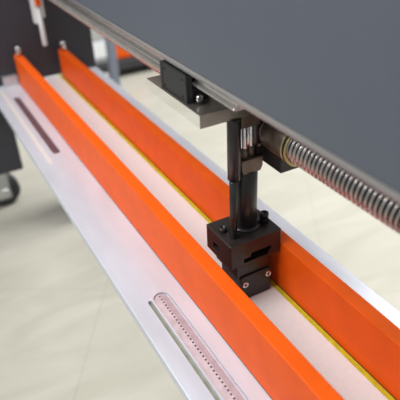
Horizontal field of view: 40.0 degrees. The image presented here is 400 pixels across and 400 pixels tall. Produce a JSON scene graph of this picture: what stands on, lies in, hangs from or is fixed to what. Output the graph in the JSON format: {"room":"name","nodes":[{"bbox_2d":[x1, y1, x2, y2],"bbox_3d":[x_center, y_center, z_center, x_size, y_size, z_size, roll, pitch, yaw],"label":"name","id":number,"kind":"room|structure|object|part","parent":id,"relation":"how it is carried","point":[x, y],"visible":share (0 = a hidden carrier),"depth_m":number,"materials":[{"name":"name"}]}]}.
{"room":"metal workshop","nodes":[
{"label":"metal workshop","id":0,"kind":"room"},
{"bbox_2d":[0,65,399,399],"bbox_3d":[-0.737,-0.433,2.611,11.000,0.050,11.000,-19,36,-23],"label":"floor","id":1,"kind":"structure","parent":0,"point":[66,333],"depth_m":1.52,"materials":[{"name":"beige tile"}]},
{"bbox_2d":[0,0,95,205],"bbox_3d":[-0.558,-0.607,1.393,0.427,1.550,0.348,-19,36,-23],"label":"stand","id":2,"kind":"object","parent":1,"relation":"on","point":[17,26],"visible":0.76,"depth_m":1.42,"materials":[{"name":"grey paint"}]},
{"bbox_3d":[-0.656,-0.217,1.601,0.169,0.202,0.300,-19,36,-23],"label":"stand leg","id":3,"kind":"part","parent":2,"relation":"part of","materials":[{"name":"grey paint"}]},
{"bbox_2d":[29,0,47,45],"bbox_3d":[-0.398,-0.480,1.343,0.028,0.202,0.034,-19,36,-23],"label":"fitting","id":4,"kind":"object","parent":2,"relation":"attached to","point":[37,8],"visible":1,"depth_m":1.35,"materials":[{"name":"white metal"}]},
{"bbox_3d":[-0.512,-0.741,1.191,0.427,1.110,0.090,-19,36,-23],"label":"upright panel","id":5,"kind":"part","parent":2,"relation":"part of","materials":[{"name":"grey paint"}]},
{"bbox_2d":[0,67,399,399],"bbox_3d":[-0.051,0.035,0.915,0.288,0.052,1.480,-19,36,-23],"label":"table","id":6,"kind":"object","parent":2,"relation":"attached to","point":[196,357],"depth_m":0.77,"materials":[{"name":"orange paint"},{"name":"white enamel"},{"name":"yellow paint"}]},
{"bbox_2d":[14,46,343,399],"bbox_3d":[-0.102,-0.008,0.845,0.019,0.104,1.445,-19,36,-23],"label":"rail","id":7,"kind":"object","parent":6,"relation":"on","point":[276,364],"visible":1,"depth_m":0.69,"materials":[{"name":"orange metal"}]},
{"bbox_3d":[-0.056,0.014,0.902,0.090,0.002,1.465,-19,36,-23],"label":"work strip","id":8,"kind":"part","parent":6,"relation":"part of","materials":[{"name":"metal"}]},
{"bbox_2d":[58,40,399,399],"bbox_3d":[-0.005,-0.038,0.890,0.018,0.098,1.445,-19,36,-23],"label":"rail","id":9,"kind":"object","parent":6,"relation":"on","point":[370,338],"visible":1,"depth_m":0.70,"materials":[{"name":"orange metal"}]},
{"bbox_2d":[49,0,399,233],"bbox_3d":[-0.032,-0.189,0.804,0.039,0.039,1.460,-19,36,-23],"label":"screw","id":10,"kind":"object","parent":2,"relation":"attached to","point":[373,202],"visible":0.27,"depth_m":0.53,"materials":[{"name":"metal"}]},
{"bbox_2d":[60,0,399,203],"bbox_3d":[0.165,-0.463,0.394,0.374,0.764,2.050,-19,36,-23],"label":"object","id":11,"kind":"structure","parent":2,"relation":"attached to","point":[325,74],"depth_m":0.40,"materials":[{"name":"grey metal"}]},
{"bbox_2d":[146,60,298,297],"bbox_3d":[0.039,-0.027,0.684,0.127,0.295,0.182,-19,36,-23],"label":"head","id":12,"kind":"object","parent":11,"relation":"hanging from","point":[244,241],"visible":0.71,"depth_m":0.64},
{"bbox_3d":[0.011,-0.125,0.638,0.100,0.015,0.133,-19,36,-23],"label":"carrier plate","id":13,"kind":"part","parent":12,"relation":"part of","materials":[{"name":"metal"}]},
{"bbox_3d":[0.040,0.012,0.649,0.009,0.080,0.009,-19,36,-23],"label":"guide rod","id":14,"kind":"part","parent":12,"relation":"part of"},
{"bbox_2d":[104,37,120,86],"bbox_3d":[-0.436,-1.218,2.190,0.078,1.700,0.080,-19,36,-23],"label":"steel post","id":15,"kind":"object","parent":1,"relation":"on","point":[111,52],"visible":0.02,"depth_m":2.54,"materials":[{"name":"grey metal"}]},
{"bbox_2d":[96,56,152,72],"bbox_3d":[-0.274,-0.835,3.069,0.840,0.090,0.400,-19,36,-23],"label":"bench","id":16,"kind":"object","parent":1,"relation":"on","point":[128,62],"visible":0.04,"depth_m":2.82,"materials":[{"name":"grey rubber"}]},
{"bbox_2d":[91,29,106,63],"bbox_3d":[-0.560,-0.948,2.758,0.125,0.460,0.283,-19,36,-23],"label":"base cabinet","id":17,"kind":"object","parent":16,"relation":"on","point":[98,40],"visible":0.12,"depth_m":2.73,"materials":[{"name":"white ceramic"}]},
{"bbox_3d":[-0.492,-0.831,2.693,0.113,0.080,0.014,-19,36,-23],"label":"drawer","id":18,"kind":"part","parent":17,"relation":"part of","materials":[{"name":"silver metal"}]},
{"bbox_3d":[-0.488,-0.752,2.744,0.113,0.080,0.014,-19,36,-23],"label":"drawer","id":19,"kind":"part","parent":17,"relation":"part of","materials":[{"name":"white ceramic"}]},
{"bbox_2d":[116,45,131,58],"bbox_3d":[-0.419,-0.832,2.896,0.150,0.105,0.230,-19,36,-23],"label":"crate","id":20,"kind":"object","parent":16,"relation":"on","point":[121,53],"visible":0.03,"depth_m":2.81,"materials":[{"name":"orange plastic"}]}
]}

